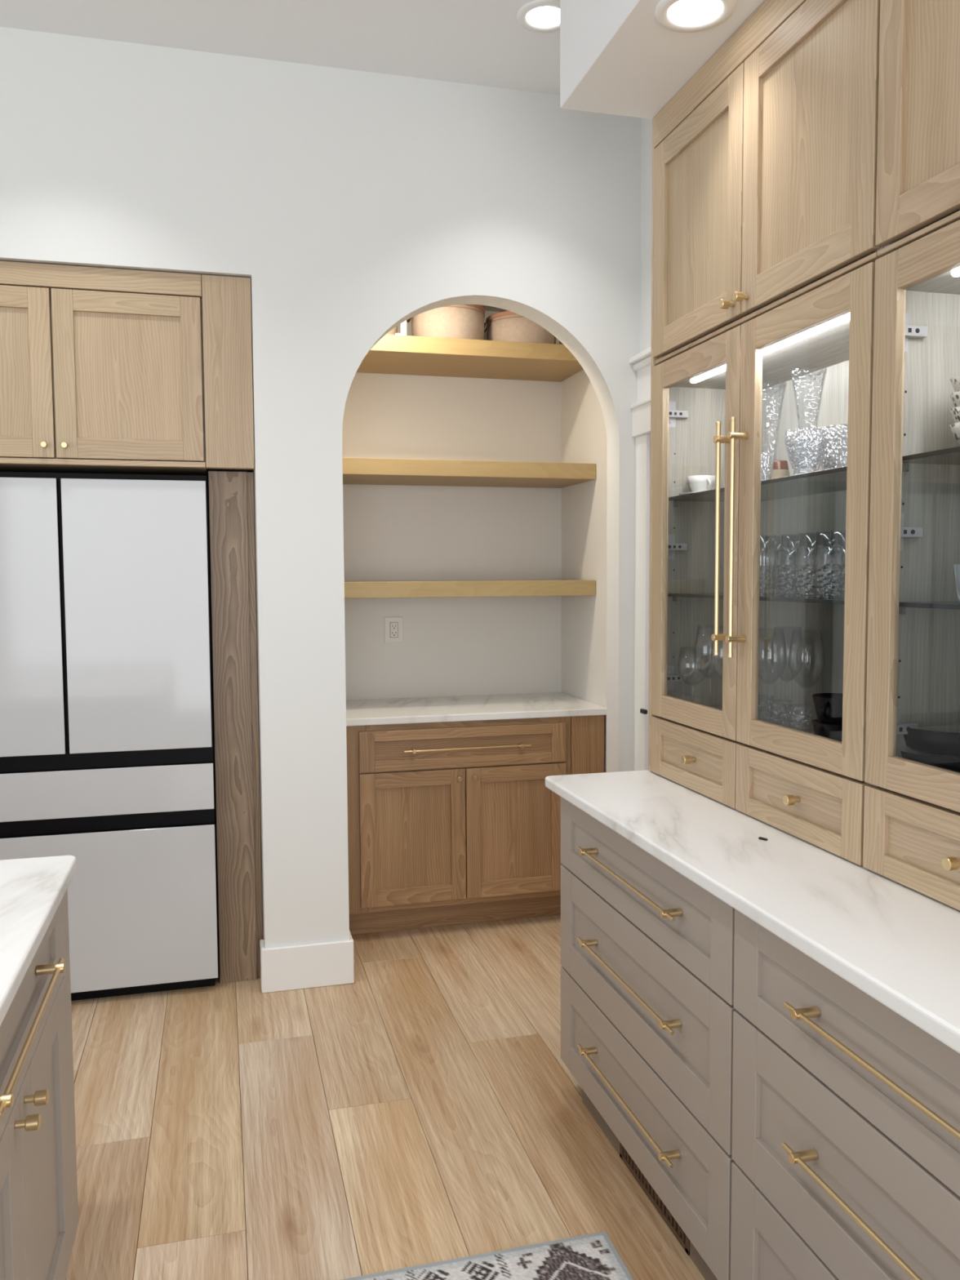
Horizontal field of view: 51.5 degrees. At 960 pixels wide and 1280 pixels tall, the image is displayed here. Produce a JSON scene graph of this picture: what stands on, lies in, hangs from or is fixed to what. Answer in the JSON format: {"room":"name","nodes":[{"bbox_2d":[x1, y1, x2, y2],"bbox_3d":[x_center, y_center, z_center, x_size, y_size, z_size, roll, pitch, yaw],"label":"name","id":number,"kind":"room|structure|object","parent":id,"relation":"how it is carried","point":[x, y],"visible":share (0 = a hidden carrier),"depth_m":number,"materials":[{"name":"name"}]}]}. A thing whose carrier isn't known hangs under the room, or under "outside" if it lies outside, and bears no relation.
{"room":"kitchen","nodes":[
{"label":"kitchen","id":0,"kind":"room"},
{"bbox_2d":[208,468,263,939],"bbox_3d":[-1.515,-0.038,3.844,1.351,2.570,0.805,-1,4,-15],"label":"wall niche","id":1,"kind":"object","parent":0,"point":[209,469],"visible":0.03,"depth_m":3.69,"materials":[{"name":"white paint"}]},
{"bbox_2d":[0,26,640,948],"bbox_3d":[-2.049,-0.329,3.204,5.668,3.240,0.125,-1,4,-15],"label":"wall","id":2,"kind":"structure","parent":0,"point":[354,206],"depth_m":3.51,"materials":[{"name":"white paint"}]},
{"bbox_2d":[259,930,354,993],"bbox_3d":[-0.638,1.176,3.663,0.331,0.160,0.140,-1,4,-15],"label":"baseboard","id":3,"kind":"structure","parent":2,"relation":"attached to","point":[284,968],"depth_m":3.60,"materials":[{"name":"white paint"}]},
{"bbox_2d":[0,0,764,119],"bbox_3d":[-0.787,-1.525,-0.524,6.520,0.580,7.815,-1,4,-15],"label":"ceiling","id":4,"kind":"structure","parent":0,"point":[615,57],"depth_m":3.12,"materials":[{"name":"white paint"}]},
{"bbox_2d":[516,0,559,32],"bbox_3d":[0.205,-1.956,3.124,0.180,0.008,0.180,-1,4,-15],"label":"recessed light","id":5,"kind":"object","parent":4,"relation":"in","point":[536,15],"visible":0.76,"depth_m":3.12,"materials":[{"name":"white paint"}]},
{"bbox_2d":[654,0,736,32],"bbox_3d":[0.485,-1.419,2.242,0.180,0.008,0.180,-1,4,-15],"label":"recessed light","id":6,"kind":"object","parent":4,"relation":"in","point":[677,15],"visible":1,"depth_m":2.26,"materials":[{"name":"white paint"}]},
{"bbox_2d":[66,915,705,1279],"bbox_3d":[-0.854,1.532,0.237,6.400,0.100,8.700,-1,4,-15],"label":"floor","id":7,"kind":"structure","parent":0,"point":[425,1108],"depth_m":2.71,"materials":[{"name":"brown wood"}]},
{"bbox_2d":[0,888,78,1279],"bbox_3d":[-1.151,0.994,0.977,1.223,0.882,1.946,-1,4,-15],"label":"base cabinet","id":8,"kind":"object","parent":7,"relation":"on","point":[39,1207],"visible":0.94,"depth_m":1.72,"materials":[{"name":"beige paint"}]},
{"bbox_2d":[0,855,76,1026],"bbox_3d":[-1.191,0.538,0.933,1.263,0.030,2.038,-1,4,-15],"label":"countertop","id":9,"kind":"structure","parent":8,"relation":"on","point":[32,890],"depth_m":1.75,"materials":[{"name":"stone"}]},
{"bbox_2d":[0,471,218,1000],"bbox_3d":[-1.485,0.331,3.744,0.933,1.845,0.700,-1,4,-15],"label":"refrigerator","id":10,"kind":"object","parent":7,"relation":"on","point":[107,733],"visible":1,"depth_m":3.44,"materials":[{"name":"white metal"}]},
{"bbox_2d":[0,261,262,983],"bbox_3d":[-1.471,-0.001,3.685,1.244,2.515,0.740,-1,4,-15],"label":"tall cabinet","id":11,"kind":"object","parent":7,"relation":"on","point":[103,370],"visible":0.99,"depth_m":3.40,"materials":[{"name":"brown wood"}]},
{"bbox_2d":[346,715,604,934],"bbox_3d":[-0.152,0.762,4.395,1.286,0.886,0.632,-1,4,-15],"label":"pantry cabinet","id":12,"kind":"object","parent":7,"relation":"on","point":[450,823],"visible":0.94,"depth_m":4.13,"materials":[{"name":"brown wood"}]},
{"bbox_2d":[346,692,606,726],"bbox_3d":[-0.155,0.301,4.386,1.298,0.030,0.608,-1,4,-15],"label":"countertop","id":13,"kind":"structure","parent":12,"relation":"on","point":[550,704],"depth_m":4.25,"materials":[{"name":"stone"}]},
{"bbox_2d":[340,1231,633,1279],"bbox_3d":[-0.041,1.391,1.491,1.012,0.008,1.308,-1,4,-15],"label":"rug","id":14,"kind":"object","parent":7,"relation":"on","point":[593,1256],"visible":1,"depth_m":2.14,"materials":[{"name":"white fabric"}]},
{"bbox_2d":[560,796,737,1279],"bbox_3d":[0.634,0.886,2.467,0.646,0.882,0.991,-1,4,-15],"label":"drawer base","id":15,"kind":"object","parent":7,"relation":"on","point":[647,1009],"visible":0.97,"depth_m":2.26,"materials":[{"name":"beige paint"}]},
{"bbox_2d":[619,1142,689,1255],"bbox_3d":[0.412,1.294,2.361,0.012,0.080,0.386,-1,4,-15],"label":"floor vent","id":16,"kind":"object","parent":15,"relation":"in","point":[673,1224],"depth_m":2.34,"materials":[{"name":"brown metal"}]},
{"bbox_2d":[545,769,959,1053],"bbox_3d":[0.756,0.460,1.960,0.659,0.030,2.024,-1,4,-15],"label":"countertop","id":17,"kind":"structure","parent":15,"relation":"on","point":[897,944],"depth_m":1.81,"materials":[{"name":"stone"}]},
{"bbox_2d":[648,118,658,772],"bbox_3d":[0.652,-0.540,2.885,0.338,1.845,0.014,-1,4,-15],"label":"end panel","id":18,"kind":"object","parent":17,"relation":"on","point":[652,359],"visible":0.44,"depth_m":2.84,"materials":[{"name":"brown wood"}]},
{"bbox_2d":[758,836,767,840],"bbox_3d":[0.612,0.430,2.155,0.007,0.004,0.021,-3,5,-34],"label":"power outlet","id":19,"kind":"object","parent":17,"relation":"on","point":[759,837],"visible":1,"depth_m":2.15,"materials":[{"name":"black metal"}]},
{"bbox_2d":[650,0,883,865],"bbox_3d":[0.756,-0.510,2.395,0.386,1.843,0.983,-1,4,-15],"label":"display cabinet","id":20,"kind":"object","parent":17,"relation":"on","point":[766,250],"visible":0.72,"depth_m":2.38,"materials":[{"name":"brown wood"}]},
{"bbox_2d":[679,491,699,494],"bbox_3d":[0.622,-0.408,2.809,0.120,0.012,0.120,-1,4,-15],"label":"saucer","id":21,"kind":"object","parent":20,"relation":"on","point":[684,493],"visible":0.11,"depth_m":2.77,"materials":[{"name":"white ceramic"}]},
{"bbox_2d":[687,475,715,492],"bbox_3d":[0.623,-0.434,2.804,0.080,0.052,0.080,2,4,30],"label":"tea cup","id":22,"kind":"object","parent":21,"relation":"on","point":[696,482],"visible":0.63,"depth_m":2.77,"materials":[{"name":"white ceramic"}]},
{"bbox_2d":[677,647,708,686],"bbox_3d":[0.599,0.112,2.804,0.087,0.183,0.086,-3,4,-32],"label":"wine glass","id":23,"kind":"object","parent":20,"relation":"on","point":[681,647],"visible":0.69,"depth_m":2.80,"materials":[{"name":"clear glass"}]},
{"bbox_2d":[693,625,723,684],"bbox_3d":[0.632,0.084,2.735,0.087,0.247,0.086,-1,4,-15],"label":"wine glass","id":24,"kind":"object","parent":20,"relation":"on","point":[698,625],"visible":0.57,"depth_m":2.73,"materials":[{"name":"clear glass"}]},
{"bbox_2d":[711,633,720,679],"bbox_3d":[0.657,0.090,2.642,0.087,0.247,0.086,-3,4,-32],"label":"wine glass","id":25,"kind":"object","parent":20,"relation":"on","point":[713,633],"visible":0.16,"depth_m":2.64,"materials":[{"name":"clear glass"}]},
{"bbox_2d":[668,471,847,502],"bbox_3d":[0.785,-0.373,2.412,0.288,0.008,0.943,-1,4,-15],"label":"glass shelf","id":26,"kind":"object","parent":20,"relation":"attached to","point":[816,486],"depth_m":2.49,"materials":[{"name":"clear glass"}]},
{"bbox_2d":[682,592,844,599],"bbox_3d":[0.786,-0.104,2.429,0.288,0.008,0.943,-1,4,-15],"label":"glass shelf","id":27,"kind":"object","parent":20,"relation":"attached to","point":[686,596],"depth_m":2.53,"materials":[{"name":"clear glass"}]},
{"bbox_2d":[759,694,773,721],"bbox_3d":[0.710,0.181,2.507,0.056,0.082,0.056,-1,4,-15],"label":"glass","id":28,"kind":"object","parent":20,"relation":"in","point":[771,700],"visible":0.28,"depth_m":2.49,"materials":[{"name":"clear glass"}]},
{"bbox_2d":[760,449,774,480],"bbox_3d":[0.692,-0.422,2.462,0.070,0.085,0.070,-1,4,-15],"label":"crystal bowl","id":29,"kind":"object","parent":20,"relation":"on","point":[770,465],"visible":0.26,"depth_m":2.44,"materials":[{"name":"clear glass"}]},
{"bbox_2d":[759,534,776,594],"bbox_3d":[0.753,-0.200,2.643,0.063,0.156,0.063,-1,4,-15],"label":"glass","id":30,"kind":"object","parent":20,"relation":"on","point":[774,566],"visible":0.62,"depth_m":2.63,"materials":[{"name":"clear glass"}]},
{"bbox_2d":[760,380,786,477],"bbox_3d":[0.756,-0.529,2.603,0.085,0.279,0.085,-1,4,-15],"label":"crystal vase","id":31,"kind":"object","parent":20,"relation":"on","point":[784,384],"visible":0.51,"depth_m":2.60,"materials":[{"name":"clear glass"}]},
{"bbox_2d":[762,628,786,724],"bbox_3d":[0.752,0.093,2.592,0.087,0.247,0.086,-3,4,-32],"label":"wine glass","id":32,"kind":"object","parent":20,"relation":"on","point":[783,628],"visible":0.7,"depth_m":2.58,"materials":[{"name":"clear glass"}]},
{"bbox_2d":[762,628,786,684],"bbox_3d":[0.752,0.043,2.588,0.087,0.147,0.086,-3,4,-32],"label":"bowl","id":33,"kind":"object","parent":32,"relation":"on","point":[783,628],"depth_m":2.57,"materials":[{"name":"clear glass"}]},
{"bbox_2d":[764,535,789,594],"bbox_3d":[0.805,-0.204,2.701,0.063,0.156,0.063,-1,4,-15],"label":"glass","id":34,"kind":"object","parent":20,"relation":"on","point":[787,566],"visible":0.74,"depth_m":2.70,"materials":[{"name":"clear glass"}]},
{"bbox_2d":[765,460,790,479],"bbox_3d":[0.760,-0.420,2.538,0.069,0.070,0.069,-1,4,-15],"label":"cup","id":35,"kind":"object","parent":20,"relation":"on","point":[780,468],"visible":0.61,"depth_m":2.51,"materials":[{"name":"brown ceramic"}]},
{"bbox_2d":[768,698,792,728],"bbox_3d":[0.728,0.187,2.415,0.056,0.082,0.056,-1,4,-15],"label":"glass","id":36,"kind":"object","parent":20,"relation":"in","point":[788,705],"visible":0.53,"depth_m":2.41,"materials":[{"name":"clear glass"}]},
{"bbox_2d":[770,626,804,719],"bbox_3d":[0.819,0.088,2.654,0.087,0.247,0.086,-3,4,-32],"label":"wine glass","id":37,"kind":"object","parent":20,"relation":"on","point":[775,627],"visible":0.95,"depth_m":2.65,"materials":[{"name":"clear glass"}]},
{"bbox_2d":[770,626,804,682],"bbox_3d":[0.819,0.038,2.651,0.087,0.147,0.086,-3,4,-32],"label":"bowl","id":38,"kind":"object","parent":37,"relation":"on","point":[775,627],"depth_m":2.65,"materials":[{"name":"clear glass"}]},
{"bbox_2d":[776,549,801,596],"bbox_3d":[0.745,-0.162,2.402,0.059,0.112,0.059,-1,4,-15],"label":"tumbler","id":39,"kind":"object","parent":20,"relation":"on","point":[777,566],"visible":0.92,"depth_m":2.40,"materials":[{"name":"clear glass"}]},
{"bbox_2d":[780,533,805,594],"bbox_3d":[0.819,-0.198,2.609,0.063,0.156,0.063,-1,4,-15],"label":"glass","id":40,"kind":"object","parent":20,"relation":"on","point":[782,569],"visible":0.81,"depth_m":2.60,"materials":[{"name":"clear glass"}]},
{"bbox_2d":[789,703,813,733],"bbox_3d":[0.748,0.193,2.319,0.056,0.082,0.056,-1,4,-15],"label":"glass","id":41,"kind":"object","parent":20,"relation":"in","point":[812,709],"visible":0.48,"depth_m":2.31,"materials":[{"name":"clear glass"}]},
{"bbox_2d":[784,427,827,475],"bbox_3d":[0.743,-0.421,2.268,0.094,0.108,0.094,-1,4,-15],"label":"crystal bowl","id":42,"kind":"object","parent":20,"relation":"on","point":[810,429],"visible":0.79,"depth_m":2.26,"materials":[{"name":"clear glass"}]},
{"bbox_2d":[788,630,824,728],"bbox_3d":[0.819,0.099,2.498,0.087,0.247,0.086,-3,4,-32],"label":"wine glass","id":43,"kind":"object","parent":20,"relation":"on","point":[793,630],"visible":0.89,"depth_m":2.50,"materials":[{"name":"clear glass"}]},
{"bbox_2d":[788,630,824,688],"bbox_3d":[0.818,0.049,2.495,0.087,0.147,0.086,-3,4,-32],"label":"bowl","id":44,"kind":"object","parent":43,"relation":"on","point":[793,630],"depth_m":2.49,"materials":[{"name":"clear glass"}]},
{"bbox_2d":[790,366,826,475],"bbox_3d":[0.801,-0.518,2.433,0.085,0.279,0.085,-1,4,-15],"label":"crystal vase","id":45,"kind":"object","parent":20,"relation":"on","point":[792,372],"visible":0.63,"depth_m":2.43,"materials":[{"name":"clear glass"}]},
{"bbox_2d":[795,547,822,597],"bbox_3d":[0.749,-0.153,2.268,0.059,0.112,0.059,-1,4,-15],"label":"tumbler","id":46,"kind":"object","parent":20,"relation":"on","point":[820,566],"visible":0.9,"depth_m":2.26,"materials":[{"name":"clear glass"}]},
{"bbox_2d":[798,532,824,595],"bbox_3d":[0.838,-0.192,2.518,0.063,0.156,0.063,-1,4,-15],"label":"glass","id":47,"kind":"object","parent":20,"relation":"on","point":[822,567],"visible":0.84,"depth_m":2.52,"materials":[{"name":"clear glass"}]},
{"bbox_2d":[811,719,842,741],"bbox_3d":[0.790,0.211,2.226,0.107,0.058,0.100,0,4,6],"label":"mug","id":48,"kind":"object","parent":20,"relation":"on","point":[831,731],"visible":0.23,"depth_m":2.19,"materials":[{"name":"black ceramic"}]},
{"bbox_2d":[812,693,843,724],"bbox_3d":[0.790,0.153,2.222,0.107,0.058,0.100,-1,4,-9],"label":"mug","id":49,"kind":"object","parent":48,"relation":"on","point":[828,706],"visible":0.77,"depth_m":2.19,"materials":[{"name":"black ceramic"}]},
{"bbox_2d":[814,546,843,598],"bbox_3d":[0.765,-0.148,2.186,0.059,0.112,0.059,-1,4,-15],"label":"tumbler","id":50,"kind":"object","parent":20,"relation":"on","point":[816,586],"visible":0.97,"depth_m":2.19,"materials":[{"name":"clear glass"}]},
{"bbox_2d":[815,531,843,595],"bbox_3d":[0.857,-0.187,2.446,0.063,0.156,0.063,-1,4,-15],"label":"glass","id":51,"kind":"object","parent":20,"relation":"on","point":[817,531],"visible":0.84,"depth_m":2.45,"materials":[{"name":"clear glass"}]},
{"bbox_2d":[816,423,848,470],"bbox_3d":[0.853,-0.433,2.321,0.132,0.122,0.132,-1,4,-15],"label":"crystal bowl","id":52,"kind":"object","parent":20,"relation":"on","point":[828,465],"visible":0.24,"depth_m":2.31,"materials":[{"name":"clear glass"}]},
{"bbox_2d":[830,529,844,596],"bbox_3d":[0.866,-0.182,2.371,0.063,0.156,0.063,-1,4,-15],"label":"glass","id":53,"kind":"object","parent":20,"relation":"on","point":[831,569],"visible":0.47,"depth_m":2.38,"materials":[{"name":"clear glass"}]},
{"bbox_2d":[831,547,844,597],"bbox_3d":[0.831,-0.153,2.269,0.059,0.112,0.059,-1,4,-15],"label":"tumbler","id":54,"kind":"object","parent":20,"relation":"on","point":[833,567],"visible":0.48,"depth_m":2.27,"materials":[{"name":"clear glass"}]},
{"bbox_2d":[862,0,959,910],"bbox_3d":[1.006,-0.449,1.444,0.386,1.843,0.982,-1,4,-15],"label":"display cabinet","id":55,"kind":"object","parent":17,"relation":"on","point":[912,808],"visible":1,"depth_m":1.85,"materials":[{"name":"brown wood"}]},
{"bbox_2d":[898,600,959,604],"bbox_3d":[1.036,-0.043,1.478,0.288,0.008,0.942,-1,4,-15],"label":"glass shelf","id":56,"kind":"object","parent":55,"relation":"attached to","point":[900,602],"depth_m":1.86,"materials":[{"name":"clear glass"}]},
{"bbox_2d":[900,751,959,773],"bbox_3d":[0.920,0.236,1.944,0.216,0.045,0.216,-1,4,-15],"label":"bowl","id":57,"kind":"object","parent":55,"relation":"in","point":[951,764],"visible":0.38,"depth_m":1.86,"materials":[{"name":"black ceramic"}]},
{"bbox_2d":[903,727,959,755],"bbox_3d":[0.919,0.189,1.940,0.216,0.048,0.216,-1,4,-15],"label":"bowl","id":58,"kind":"object","parent":57,"relation":"on","point":[940,743],"visible":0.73,"depth_m":1.87,"materials":[{"name":"black ceramic"}]},
{"bbox_2d":[902,451,959,464],"bbox_3d":[1.034,-0.312,1.460,0.288,0.008,0.942,-1,4,-15],"label":"glass shelf","id":59,"kind":"object","parent":55,"relation":"attached to","point":[908,457],"depth_m":1.83,"materials":[{"name":"clear glass"}]},
{"bbox_2d":[949,422,959,444],"bbox_3d":[0.915,-0.363,1.790,0.132,0.052,0.132,-1,4,-15],"label":"speckled bowl","id":60,"kind":"object","parent":55,"relation":"on","point":[954,428],"visible":1,"depth_m":1.79,"materials":[{"name":"ceramic"}]},
{"bbox_2d":[949,406,959,422],"bbox_3d":[0.915,-0.391,1.788,0.132,0.052,0.132,0,4,1],"label":"speckled bowl","id":61,"kind":"object","parent":60,"relation":"on","point":[955,412],"visible":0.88,"depth_m":1.79,"materials":[{"name":"ceramic"}]},
{"bbox_2d":[949,391,959,407],"bbox_3d":[0.915,-0.418,1.786,0.132,0.052,0.132,1,4,16],"label":"speckled bowl","id":62,"kind":"object","parent":61,"relation":"on","point":[955,397],"visible":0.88,"depth_m":1.79,"materials":[{"name":"ceramic"}]},
{"bbox_2d":[950,375,959,391],"bbox_3d":[0.915,-0.445,1.785,0.132,0.052,0.132,2,4,32],"label":"speckled bowl","id":63,"kind":"object","parent":62,"relation":"on","point":[955,381],"visible":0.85,"depth_m":1.78,"materials":[{"name":"ceramic"}]},
{"bbox_2d":[953,564,959,603],"bbox_3d":[0.889,-0.100,1.776,0.080,0.070,0.080,-1,4,-15],"label":"cup","id":64,"kind":"object","parent":55,"relation":"on","point":[957,566],"visible":0.98,"depth_m":1.78,"materials":[{"name":"white ceramic"}]},
{"bbox_2d":[730,909,959,1279],"bbox_3d":[0.886,0.947,1.508,0.646,0.882,0.993,-1,4,-15],"label":"drawer base","id":65,"kind":"object","parent":7,"relation":"on","point":[846,1146],"visible":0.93,"depth_m":1.60,"materials":[{"name":"beige paint"}]},
{"bbox_2d":[342,305,607,772],"bbox_3d":[-0.132,-0.171,4.256,1.400,2.765,0.915,-1,4,-15],"label":"wall","id":66,"kind":"structure","parent":0,"point":[451,646],"depth_m":4.64,"materials":[{"name":"white paint"}]},
{"bbox_2d":[384,617,403,642],"bbox_3d":[-0.399,-0.047,4.610,0.088,0.119,0.009,-1,4,-15],"label":"wall outlet","id":67,"kind":"object","parent":66,"relation":"attached to","point":[393,626],"visible":1,"depth_m":4.61,"materials":[{"name":"white plastic"}]},
{"bbox_2d":[390,622,397,637],"bbox_3d":[-0.398,-0.047,4.608,0.034,0.068,0.003,-1,4,-15],"label":"receptacle","id":68,"kind":"object","parent":67,"relation":"attached to","point":[393,626],"depth_m":4.61,"materials":[{"name":"white plastic"}]},
{"bbox_2d":[342,457,595,488],"bbox_3d":[-0.180,-0.734,4.390,1.296,0.067,0.458,-1,4,-15],"label":"floating shelf","id":69,"kind":"object","parent":66,"relation":"attached to","point":[357,471],"visible":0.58,"depth_m":4.24,"materials":[{"name":"brown wood"}]},
{"bbox_2d":[356,334,582,382],"bbox_3d":[-0.182,-1.234,4.357,1.296,0.067,0.458,-1,4,-15],"label":"floating shelf","id":70,"kind":"object","parent":66,"relation":"attached to","point":[396,354],"visible":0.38,"depth_m":4.25,"materials":[{"name":"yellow wood"}]},
{"bbox_2d":[386,320,406,335],"bbox_3d":[-0.504,-1.334,4.232,0.310,0.150,0.323,-3,5,-35],"label":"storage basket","id":71,"kind":"object","parent":70,"relation":"on","point":[403,325],"visible":0.02,"depth_m":4.17,"materials":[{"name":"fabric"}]},
{"bbox_2d":[406,304,485,339],"bbox_3d":[-0.149,-1.349,4.318,0.345,0.165,0.326,-1,4,-15],"label":"storage basket","id":72,"kind":"object","parent":70,"relation":"on","point":[456,321],"visible":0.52,"depth_m":4.18,"materials":[{"name":"fabric"}]},
{"bbox_2d":[484,311,559,344],"bbox_3d":[0.180,-1.347,4.415,0.345,0.145,0.326,-1,4,-15],"label":"storage basket","id":73,"kind":"object","parent":70,"relation":"on","point":[506,326],"visible":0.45,"depth_m":4.28,"materials":[{"name":"fabric"}]},
{"bbox_2d":[344,579,595,598],"bbox_3d":[-0.177,-0.229,4.423,1.296,0.067,0.458,-1,4,-15],"label":"floating shelf","id":74,"kind":"object","parent":66,"relation":"attached to","point":[420,588],"visible":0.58,"depth_m":4.22,"materials":[{"name":"brown wood"}]},
{"bbox_2d":[640,117,652,769],"bbox_3d":[1.629,-0.152,0.195,0.120,3.240,7.570,-1,4,-15],"label":"wall","id":75,"kind":"structure","parent":0,"point":[646,123],"depth_m":3.71,"materials":[{"name":"white paint"}]},
{"bbox_2d":[629,346,651,770],"bbox_3d":[0.753,0.111,3.385,0.115,2.306,1.000,-1,4,-15],"label":"door frame","id":76,"kind":"structure","parent":75,"relation":"in","point":[641,411],"depth_m":3.77,"materials":[{"name":"white paint"}]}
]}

